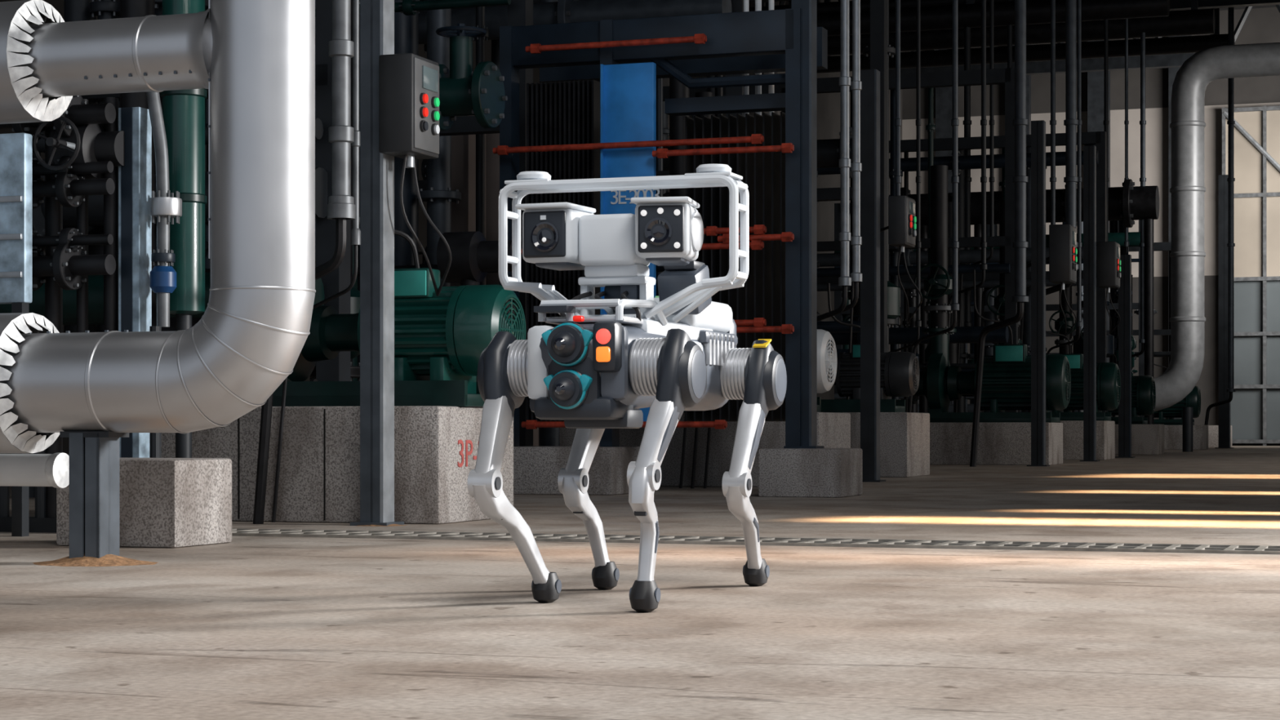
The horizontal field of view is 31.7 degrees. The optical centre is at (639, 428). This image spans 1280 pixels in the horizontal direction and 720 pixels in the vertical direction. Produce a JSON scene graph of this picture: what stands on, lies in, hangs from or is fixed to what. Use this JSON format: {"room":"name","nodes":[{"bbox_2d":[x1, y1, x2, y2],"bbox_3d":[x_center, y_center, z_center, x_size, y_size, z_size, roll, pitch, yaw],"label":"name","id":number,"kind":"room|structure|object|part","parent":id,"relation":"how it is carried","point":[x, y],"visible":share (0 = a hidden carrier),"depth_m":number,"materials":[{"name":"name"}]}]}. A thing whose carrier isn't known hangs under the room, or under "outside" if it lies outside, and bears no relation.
{"room":"industrial plant interior","nodes":[
{"label":"industrial plant interior","id":0,"kind":"room"},
{"bbox_2d":[0,452,69,488],"bbox_3d":[-2.458,0.214,6.635,1.776,0.292,0.100,0,0,19],"label":"pipe","id":1,"kind":"object","parent":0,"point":[15,469],"visible":0.92,"depth_m":6.34,"materials":[{"name":"metal"}]},
{"bbox_2d":[0,0,902,456],"bbox_3d":[-2.926,-4.240,24.863,0.452,9.200,53.001,0,0,19],"label":"wall","id":2,"kind":"structure","parent":0,"point":[828,104],"depth_m":43.26,"materials":[{"name":"paint"}]},
{"bbox_2d":[0,445,1279,719],"bbox_3d":[5.545,0.460,21.898,18.000,0.200,53.001,0,0,19],"label":"floor","id":3,"kind":"structure","parent":0,"point":[244,628],"depth_m":4.29,"materials":[{"name":"concrete"}]},
{"bbox_2d":[0,133,32,536],"bbox_3d":[-2.486,-0.313,7.671,0.940,1.346,0.062,0,0,19],"label":"cabinet","id":4,"kind":"object","parent":3,"relation":"on","point":[15,148],"visible":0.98,"depth_m":7.51,"materials":[{"name":"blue metal"}]},
{"bbox_2d":[0,91,182,533],"bbox_3d":[-2.636,-0.414,7.950,2.171,1.549,0.345,0,0,19],"label":"piping","id":5,"kind":"object","parent":3,"relation":"on","point":[104,148],"visible":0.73,"depth_m":7.71,"materials":[{"name":"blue metal"}]},
{"bbox_2d":[31,553,157,566],"bbox_3d":[-1.455,0.345,6.016,0.356,0.030,0.291,0,0,19],"label":"sand mound","id":6,"kind":"object","parent":3,"relation":"on","point":[108,560],"visible":0.86,"depth_m":5.95,"materials":[{"name":"beige sand"}]},
{"bbox_2d":[56,457,231,548],"bbox_3d":[-1.535,0.227,6.995,0.420,0.267,0.350,0,0,19],"label":"concrete plinth","id":7,"kind":"object","parent":3,"relation":"on","point":[170,503],"visible":0.68,"depth_m":6.82,"materials":[{"name":"concrete"}]},
{"bbox_2d":[0,0,315,558],"bbox_3d":[-1.811,-1.340,6.143,2.037,3.400,0.380,0,0,19],"label":"insulated pipe","id":8,"kind":"object","parent":3,"relation":"on","point":[255,59],"visible":1,"depth_m":5.82,"materials":[{"name":"metal"}]},
{"bbox_2d":[0,0,359,497],"bbox_3d":[-2.607,-1.440,11.232,2.661,3.600,1.130,0,0,19],"label":"pipes","id":9,"kind":"object","parent":3,"relation":"on","point":[340,368],"visible":0.2,"depth_m":10.69,"materials":[{"name":"metal"}]},
{"bbox_2d":[160,0,207,457],"bbox_3d":[-1.686,-0.756,8.324,0.170,2.232,0.170,0,0,19],"label":"vessel","id":10,"kind":"object","parent":3,"relation":"on","point":[183,110],"visible":0.66,"depth_m":8.26,"materials":[{"name":"metal"}]},
{"bbox_2d":[253,0,355,524],"bbox_3d":[-1.234,-1.169,8.276,0.099,3.062,0.651,0,0,-37],"label":"conduit pipe","id":11,"kind":"object","parent":3,"relation":"on","point":[340,206],"visible":0.86,"depth_m":8.03,"materials":[{"name":"metal"}]},
{"bbox_2d":[96,0,533,446],"bbox_3d":[-2.034,-1.640,14.639,3.046,4.000,1.137,0,0,19],"label":"pipes","id":12,"kind":"object","parent":3,"relation":"on","point":[438,195],"visible":0.12,"depth_m":14.48,"materials":[{"name":"metal"}]},
{"bbox_2d":[271,0,360,522],"bbox_3d":[-1.213,-1.194,8.425,0.035,3.110,0.607,0,0,-39],"label":"conduit pipe","id":13,"kind":"object","parent":3,"relation":"on","point":[355,232],"visible":0.77,"depth_m":8.20,"materials":[{"name":"metal"}]},
{"bbox_2d":[120,0,525,407],"bbox_3d":[-1.338,-1.334,8.992,1.746,2.498,0.509,0,0,19],"label":"pump","id":14,"kind":"object","parent":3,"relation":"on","point":[440,341],"visible":0.38,"depth_m":8.74,"materials":[{"name":"green metal"}]},
{"bbox_2d":[161,405,513,524],"bbox_3d":[-1.314,0.138,9.030,1.454,0.445,0.743,0,0,19],"label":"concrete plinth","id":15,"kind":"object","parent":3,"relation":"on","point":[436,447],"visible":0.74,"depth_m":8.61,"materials":[{"name":"concrete"}]},
{"bbox_2d":[350,0,404,525],"bbox_3d":[-0.979,-1.440,8.395,0.150,3.600,0.150,0,0,19],"label":"steel column","id":16,"kind":"structure","parent":3,"relation":"on","point":[376,16],"depth_m":8.35,"materials":[{"name":"grey metal"}]},
{"bbox_2d":[378,53,452,296],"bbox_3d":[-0.804,-0.942,8.452,0.187,0.866,0.424,0,0,19],"label":"control box","id":17,"kind":"object","parent":16,"relation":"attached to","point":[409,102],"visible":1,"depth_m":8.28,"materials":[{"name":"grey metal"}]},
{"bbox_2d":[356,524,406,526],"bbox_3d":[-0.966,0.352,8.370,0.206,0.015,0.178,0,0,19],"label":"sand mound","id":18,"kind":"object","parent":3,"relation":"on","point":[391,525],"visible":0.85,"depth_m":8.31,"materials":[{"name":"beige sand"}]},
{"bbox_2d":[436,231,498,285],"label":"valve","id":19,"kind":"object","parent":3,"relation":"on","point":[473,256],"depth_m":11.44,"materials":[{"name":"metal"}]},
{"bbox_2d":[435,23,507,130],"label":"valve","id":20,"kind":"object","parent":3,"relation":"on","point":[466,90],"depth_m":11.49,"materials":[{"name":"metal"}]},
{"bbox_2d":[451,115,538,446],"bbox_3d":[-0.980,-0.975,15.123,0.370,2.670,0.700,0,0,19],"label":"heat exchanger","id":21,"kind":"object","parent":3,"relation":"on","point":[463,146],"visible":0.05,"depth_m":14.87,"materials":[{"name":"black metal"}]},
{"bbox_2d":[315,0,743,446],"bbox_3d":[-0.887,-1.540,16.536,3.520,3.800,1.119,0,0,19],"label":"rack","id":22,"kind":"object","parent":3,"relation":"on","point":[544,11],"visible":0.09,"depth_m":15.92,"materials":[{"name":"metal"}]},
{"bbox_2d":[513,446,639,495],"bbox_3d":[-0.386,0.230,12.473,0.670,0.260,0.510,0,0,19],"label":"concrete plinth","id":23,"kind":"object","parent":3,"relation":"on","point":[536,469],"visible":0.55,"depth_m":12.25,"materials":[{"name":"concrete"}]},
{"bbox_2d":[466,164,786,613],"bbox_3d":[-0.008,-0.091,4.796,0.521,0.903,0.915,0,0,19],"label":"robot","id":24,"kind":"object","parent":3,"relation":"on","point":[672,353],"visible":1,"depth_m":4.60,"materials":[{"name":"white plastic"}]},
{"bbox_3d":[-0.266,0.081,4.560,0.130,0.558,0.302,0,0,19],"label":"leg","id":25,"kind":"part","parent":24,"relation":"part of","materials":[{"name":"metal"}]},
{"bbox_3d":[-0.093,0.081,5.052,0.130,0.558,0.303,0,0,19],"label":"leg","id":26,"kind":"part","parent":24,"relation":"part of","materials":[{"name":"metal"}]},
{"bbox_3d":[-0.037,-0.416,4.714,0.528,0.256,0.094,0,0,19],"label":"antenna frame","id":27,"kind":"part","parent":24,"relation":"part of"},
{"bbox_3d":[0.045,0.081,4.447,0.130,0.558,0.213,0,0,19],"label":"leg","id":28,"kind":"part","parent":24,"relation":"part of","materials":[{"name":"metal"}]},
{"bbox_3d":[0.251,0.080,5.036,0.130,0.560,0.291,0,0,19],"label":"leg","id":29,"kind":"part","parent":24,"relation":"part of","materials":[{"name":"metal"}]},
{"bbox_2d":[493,8,827,446],"bbox_3d":[0.129,-0.941,12.574,1.736,2.603,0.819,0,0,19],"label":"heat exchanger","id":30,"kind":"object","parent":3,"relation":"on","point":[592,112],"visible":0.68,"depth_m":12.42,"materials":[{"name":"blue paint"}]},
{"bbox_2d":[421,0,900,358],"bbox_3d":[0.141,-1.740,19.889,4.245,4.200,1.102,0,0,19],"label":"rack","id":31,"kind":"object","parent":3,"relation":"on","point":[879,51],"visible":0.08,"depth_m":19.06,"materials":[{"name":"metal"}]},
{"bbox_2d":[559,412,850,487],"bbox_3d":[0.420,0.130,14.368,1.700,0.460,0.800,0,0,19],"label":"concrete plinth","id":32,"kind":"object","parent":3,"relation":"on","point":[833,428],"visible":0.24,"depth_m":13.96,"materials":[{"name":"concrete"}]},
{"bbox_2d":[572,22,837,412],"bbox_3d":[0.348,-1.360,14.294,1.755,2.520,0.534,0,0,19],"label":"pump","id":33,"kind":"object","parent":3,"relation":"on","point":[827,360],"visible":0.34,"depth_m":14.31,"materials":[{"name":"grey metal"}]},
{"bbox_2d":[679,0,748,488],"bbox_3d":[0.443,-2.020,13.356,0.049,4.762,0.617,0,0,-38],"label":"riser pipe","id":34,"kind":"object","parent":3,"relation":"on","point":[745,2],"visible":0.02,"depth_m":13.55,"materials":[{"name":"metal"}]},
{"bbox_2d":[690,0,761,488],"bbox_3d":[0.514,-2.016,13.331,0.056,4.754,0.622,0,0,-38],"label":"riser pipe","id":35,"kind":"object","parent":3,"relation":"on","point":[757,2],"visible":0.02,"depth_m":13.52,"materials":[{"name":"metal"}]},
{"bbox_2d":[703,0,773,488],"bbox_3d":[0.587,-2.012,13.305,0.049,4.746,0.617,0,0,-38],"label":"riser pipe","id":36,"kind":"object","parent":3,"relation":"on","point":[771,2],"visible":0.02,"depth_m":13.50,"materials":[{"name":"metal"}]},
{"bbox_2d":[231,528,1279,554],"bbox_3d":[1.882,0.360,6.588,7.800,0.019,0.321,0,0,19],"label":"floor drain grate","id":37,"kind":"object","parent":3,"relation":"on","point":[876,543],"visible":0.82,"depth_m":7.02,"materials":[{"name":"metal"}]},
{"bbox_2d":[783,0,824,448],"bbox_3d":[0.880,-1.142,12.088,0.176,2.496,0.176,0,0,19],"label":"steel column","id":38,"kind":"structure","parent":3,"relation":"on","point":[808,7],"depth_m":12.03,"materials":[{"name":"grey metal"}]},
{"bbox_2d":[695,87,919,412],"bbox_3d":[1.235,-1.365,17.198,1.743,2.490,0.500,0,0,19],"label":"pump","id":39,"kind":"object","parent":3,"relation":"on","point":[900,373],"visible":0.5,"depth_m":16.95,"materials":[{"name":"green metal"}]},
{"bbox_2d":[758,448,862,497],"bbox_3d":[0.911,0.233,12.003,0.450,0.254,0.480,0,0,19],"label":"concrete plinth","id":40,"kind":"object","parent":3,"relation":"on","point":[818,473],"visible":0.99,"depth_m":11.79,"materials":[{"name":"concrete"}]},
{"bbox_2d":[817,0,851,321],"bbox_3d":[1.158,-2.262,14.802,0.086,5.248,0.642,0,0,-37],"label":"riser pipe","id":41,"kind":"object","parent":3,"relation":"on","point":[844,280],"visible":0.88,"depth_m":14.56,"materials":[{"name":"metal"}]},
{"bbox_2d":[662,67,1017,412],"bbox_3d":[1.978,-1.740,24.873,4.420,4.200,1.105,0,0,19],"label":"piping","id":42,"kind":"object","parent":3,"relation":"on","point":[898,335],"visible":0.2,"depth_m":24.16,"materials":[{"name":"paint"}]},
{"bbox_2d":[841,0,862,312],"bbox_3d":[1.238,-2.276,14.880,0.078,5.274,0.637,0,0,-37],"label":"riser pipe","id":43,"kind":"object","parent":3,"relation":"on","point":[856,84],"visible":0.84,"depth_m":14.63,"materials":[{"name":"metal"}]},
{"bbox_2d":[860,69,885,482],"bbox_3d":[1.557,-1.030,15.241,0.176,2.780,0.176,0,0,19],"label":"steel column","id":44,"kind":"structure","parent":3,"relation":"on","point":[870,78],"depth_m":15.19,"materials":[{"name":"grey metal"}]},
{"bbox_2d":[888,195,922,321],"bbox_3d":[1.845,-1.162,15.487,0.178,0.838,0.454,0,0,19],"label":"control box","id":45,"kind":"object","parent":44,"relation":"attached to","point":[902,220],"visible":1,"depth_m":15.29,"materials":[{"name":"grey metal"}]},
{"bbox_2d":[846,0,901,399],"bbox_3d":[1.808,-2.722,17.540,0.056,6.164,0.621,0,0,-38],"label":"riser pipe","id":46,"kind":"object","parent":3,"relation":"on","point":[898,120],"visible":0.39,"depth_m":17.30,"materials":[{"name":"grey metal"}]},
{"bbox_2d":[835,412,929,477],"bbox_3d":[1.166,0.120,17.285,1.980,0.480,0.800,0,0,19],"label":"concrete plinth","id":47,"kind":"object","parent":3,"relation":"on","point":[904,437],"visible":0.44,"depth_m":16.65,"materials":[{"name":"concrete"}]},
{"bbox_2d":[889,0,921,351],"bbox_3d":[2.335,-3.223,20.534,0.054,7.168,0.620,0,0,-38],"label":"riser pipe","id":48,"kind":"object","parent":3,"relation":"on","point":[917,322],"visible":0.77,"depth_m":20.30,"materials":[{"name":"metal"}]},
{"bbox_2d":[907,0,959,412],"bbox_3d":[2.513,-3.035,19.413,0.072,6.793,0.632,0,0,-38],"label":"riser pipe","id":49,"kind":"object","parent":3,"relation":"on","point":[954,121],"visible":0.98,"depth_m":19.17,"materials":[{"name":"grey metal"}]},
{"bbox_2d":[817,131,1114,412],"bbox_3d":[3.866,-1.740,30.068,4.752,4.200,1.220,0,0,19],"label":"rack","id":50,"kind":"object","parent":3,"relation":"on","point":[1104,341],"visible":0.17,"depth_m":29.60,"materials":[{"name":"metal"}]},
{"bbox_2d":[947,0,986,343],"bbox_3d":[3.358,-3.696,23.355,0.074,8.114,0.634,0,0,-38],"label":"riser pipe","id":51,"kind":"object","parent":3,"relation":"on","point":[983,122],"visible":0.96,"depth_m":23.11,"materials":[{"name":"metal"}]},
{"bbox_2d":[963,0,972,326],"bbox_3d":[4.231,-4.189,30.463,0.129,9.102,0.672,0,0,-37],"label":"riser pipe","id":52,"kind":"object","parent":3,"relation":"on","point":[966,122],"visible":0.48,"depth_m":30.21,"materials":[{"name":"metal"}]},
{"bbox_2d":[955,0,994,412],"bbox_3d":[3.907,-4.190,26.341,0.070,9.101,0.631,0,0,-38],"label":"riser pipe","id":53,"kind":"object","parent":3,"relation":"on","point":[991,2],"visible":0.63,"depth_m":26.10,"materials":[{"name":"metal"}]},
{"bbox_2d":[834,202,1144,417],"bbox_3d":[5.840,-1.740,37.816,5.288,4.200,1.178,0,0,19],"label":"rack","id":54,"kind":"object","parent":3,"relation":"on","point":[1117,229],"visible":0.04,"depth_m":37.42,"materials":[{"name":"metal"}]},
{"bbox_2d":[911,164,1071,422],"bbox_3d":[3.258,-1.360,22.718,2.087,2.600,0.690,0,0,19],"label":"pump","id":55,"kind":"object","parent":3,"relation":"on","point":[1006,374],"visible":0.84,"depth_m":22.53,"materials":[{"name":"green metal"}]},
{"bbox_2d":[929,422,1062,465],"bbox_3d":[3.155,0.150,22.787,2.100,0.420,0.900,0,0,19],"label":"concrete plinth","id":56,"kind":"object","parent":3,"relation":"on","point":[950,443],"visible":0.48,"depth_m":22.23,"materials":[{"name":"concrete"}]},
{"bbox_2d":[980,0,1012,326],"bbox_3d":[4.767,-4.189,30.279,0.096,9.101,0.649,0,0,-37],"label":"riser pipe","id":57,"kind":"object","parent":3,"relation":"on","point":[1009,26],"visible":0.16,"depth_m":30.03,"materials":[{"name":"metal"}]},
{"bbox_2d":[969,0,1029,466],"bbox_3d":[3.352,-3.305,21.021,0.155,7.336,0.690,0,0,-37],"label":"riser pipe","id":58,"kind":"object","parent":3,"relation":"on","point":[1020,122],"visible":1,"depth_m":20.77,"materials":[{"name":"grey metal"}]},
{"bbox_2d":[888,178,1159,424],"bbox_3d":[5.661,-1.673,34.041,4.234,4.066,0.720,0,0,19],"label":"pipe","id":59,"kind":"object","parent":3,"relation":"on","point":[1128,203],"visible":0.23,"depth_m":33.35,"materials":[{"name":"metal"}]},
{"bbox_2d":[947,200,1120,421],"bbox_3d":[4.564,-1.390,26.499,2.087,2.600,0.690,0,0,19],"label":"pump","id":60,"kind":"object","parent":3,"relation":"on","point":[1108,374],"visible":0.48,"depth_m":26.16,"materials":[{"name":"green metal"}]},
{"bbox_2d":[900,241,1173,419],"bbox_3d":[7.630,-1.540,42.543,5.434,3.800,1.142,0,0,19],"label":"rack","id":61,"kind":"object","parent":3,"relation":"on","point":[1157,246],"visible":0.09,"depth_m":41.97,"materials":[{"name":"metal"}]},
{"bbox_2d":[1017,0,1056,412],"bbox_3d":[4.944,-4.190,28.098,0.089,9.101,0.644,0,0,-37],"label":"riser pipe","id":62,"kind":"object","parent":3,"relation":"on","point":[1052,122],"visible":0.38,"depth_m":27.85,"materials":[{"name":"grey metal"}]},
{"bbox_2d":[1026,120,1049,466],"bbox_3d":[3.811,-1.290,21.551,0.192,3.300,0.192,0,0,19],"label":"steel column","id":63,"kind":"structure","parent":3,"relation":"on","point":[1037,127],"depth_m":21.50,"materials":[{"name":"grey metal"}]},
{"bbox_2d":[1048,224,1077,336],"bbox_3d":[4.113,-1.431,21.818,0.224,1.053,0.504,0,0,19],"label":"control box","id":64,"kind":"object","parent":63,"relation":"attached to","point":[1063,251],"visible":1,"depth_m":21.60,"materials":[{"name":"grey paint"}]},
{"bbox_2d":[1027,0,1079,412],"bbox_3d":[4.399,-3.813,24.044,0.165,8.349,0.697,0,0,-37],"label":"riser pipe","id":65,"kind":"object","parent":3,"relation":"on","point":[1071,122],"visible":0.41,"depth_m":23.79,"materials":[{"name":"grey metal"}]},
{"bbox_2d":[1046,0,1082,354],"bbox_3d":[4.855,-4.141,26.009,0.069,9.004,0.630,0,0,-38],"label":"riser pipe","id":66,"kind":"object","parent":3,"relation":"on","point":[1079,323],"visible":0.8,"depth_m":25.77,"materials":[{"name":"grey metal"}]},
{"bbox_2d":[1017,285,1155,424],"bbox_3d":[6.180,-1.360,31.601,2.012,2.600,0.690,0,0,19],"label":"pump","id":67,"kind":"object","parent":3,"relation":"on","point":[1143,387],"visible":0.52,"depth_m":31.31,"materials":[{"name":"green metal"}]},
{"bbox_2d":[1060,420,1115,460],"bbox_3d":[4.476,0.135,26.562,2.100,0.450,0.900,0,0,19],"label":"concrete plinth","id":68,"kind":"object","parent":3,"relation":"on","point":[1073,430],"visible":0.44,"depth_m":25.91,"materials":[{"name":"concrete"}]},
{"bbox_2d":[1080,145,1099,461],"bbox_3d":[4.923,-1.365,24.658,0.192,3.450,0.192,0,0,19],"label":"steel column","id":69,"kind":"structure","parent":3,"relation":"on","point":[1089,151],"depth_m":24.60,"materials":[{"name":"grey metal"}]},
{"bbox_2d":[1097,241,1120,333],"bbox_3d":[5.222,-1.561,25.032,0.224,0.998,0.504,0,0,19],"label":"control box","id":70,"kind":"object","parent":69,"relation":"attached to","point":[1108,262],"visible":1,"depth_m":24.81,"materials":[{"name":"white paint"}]},
{"bbox_2d":[1071,18,1108,412],"bbox_3d":[5.962,-4.190,29.860,0.079,9.101,0.637,0,0,-37],"label":"riser pipe","id":71,"kind":"object","parent":3,"relation":"on","point":[1105,20],"visible":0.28,"depth_m":29.61,"materials":[{"name":"metal"}]},
{"bbox_2d":[1115,254,1135,457],"bbox_3d":[5.980,-0.890,27.785,0.224,2.500,0.224,0,0,19],"label":"steel column","id":72,"kind":"structure","parent":3,"relation":"on","point":[1125,289],"depth_m":27.71,"materials":[{"name":"grey metal"}]},
{"bbox_2d":[1123,18,1128,254],"bbox_3d":[7.487,-4.190,35.683,0.076,9.100,0.635,0,0,-37],"label":"riser pipe","id":73,"kind":"object","parent":3,"relation":"on","point":[1126,122],"visible":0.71,"depth_m":35.44,"materials":[{"name":"grey metal"}]},
{"bbox_2d":[1112,31,1146,417],"bbox_3d":[7.292,-2.755,33.632,0.107,6.233,0.656,0,0,-37],"label":"riser pipe","id":74,"kind":"object","parent":3,"relation":"on","point":[1142,122],"visible":0.8,"depth_m":33.38,"materials":[{"name":"grey metal"}]},
{"bbox_2d":[1115,424,1164,454],"bbox_3d":[6.244,0.150,31.612,2.100,0.420,0.800,0,0,19],"label":"concrete plinth","id":75,"kind":"object","parent":3,"relation":"on","point":[1146,439],"visible":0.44,"depth_m":30.96,"materials":[{"name":"concrete"}]},
{"bbox_2d":[1131,274,1200,425],"bbox_3d":[8.630,-1.360,38.902,2.012,2.600,0.690,0,0,19],"label":"pump","id":76,"kind":"object","parent":3,"relation":"on","point":[1193,399],"visible":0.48,"depth_m":38.53,"materials":[{"name":"green metal"}]},
{"bbox_2d":[1080,42,1279,452],"bbox_3d":[12.512,-2.761,33.338,12.007,6.242,0.600,0,0,19],"label":"pipe","id":77,"kind":"object","parent":3,"relation":"on","point":[1188,189],"visible":0.96,"depth_m":34.53,"materials":[{"name":"metal"}]},
{"bbox_2d":[1164,425,1208,449],"bbox_3d":[8.757,0.150,38.944,2.000,0.420,0.900,0,0,19],"label":"concrete plinth","id":78,"kind":"object","parent":3,"relation":"on","point":[1172,433],"visible":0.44,"depth_m":38.34,"materials":[{"name":"concrete"}]},
{"bbox_2d":[1204,7,1235,425],"bbox_3d":[10.020,-4.188,39.030,0.145,9.104,0.683,0,0,-37],"label":"riser pipe","id":79,"kind":"object","parent":3,"relation":"on","point":[1230,122],"visible":0.97,"depth_m":38.78,"materials":[{"name":"grey metal"}]},
{"bbox_2d":[1208,425,1231,447],"bbox_3d":[10.408,0.150,43.663,2.000,0.420,0.900,0,0,19],"label":"concrete plinth","id":80,"kind":"object","parent":3,"relation":"on","point":[1213,430],"visible":0.2,"depth_m":43.00,"materials":[{"name":"concrete"}]},
{"bbox_2d":[1214,174,1234,448],"bbox_3d":[10.709,-2.140,41.280,0.320,5.000,0.320,0,0,19],"label":"steel column","id":81,"kind":"structure","parent":3,"relation":"on","point":[1224,410],"depth_m":41.19,"materials":[{"name":"grey metal"}]},
{"bbox_2d":[902,7,1279,445],"bbox_3d":[14.291,-4.240,46.886,18.000,9.200,0.451,0,0,19],"label":"wall","id":82,"kind":"structure","parent":0,"point":[1261,25],"depth_m":48.12,"materials":[{"name":"paint"}]},
{"bbox_2d":[1222,105,1279,445],"bbox_3d":[14.253,-3.190,46.730,4.220,7.100,0.330,0,0,19],"label":"door","id":83,"kind":"structure","parent":82,"relation":"in","point":[1255,401],"depth_m":47.16,"materials":[{"name":"paint"}]},
{"bbox_2d":[1219,4,1276,10],"bbox_3d":[5.545,-8.940,21.898,18.000,0.200,53.001,0,0,19],"label":"ceiling","id":84,"kind":"structure","parent":0,"point":[1264,6],"depth_m":47.24,"materials":[{"name":"black"}]},
{"bbox_2d":[748,0,1235,73],"bbox_3d":[5.036,-7.102,35.579,7.600,3.436,10.810,0,0,19],"label":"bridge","id":85,"kind":"object","parent":84,"relation":"hanging from","point":[1154,18],"visible":0.43,"depth_m":35.82,"materials":[{"name":"paint"}]},
{"bbox_2d":[778,0,1279,75],"bbox_3d":[8.711,-7.865,31.014,17.847,1.850,24.300,0,0,19],"label":"ceiling beam","id":86,"kind":"structure","parent":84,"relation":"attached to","point":[1169,60],"depth_m":43.28,"materials":[{"name":"metal"}]}
]}

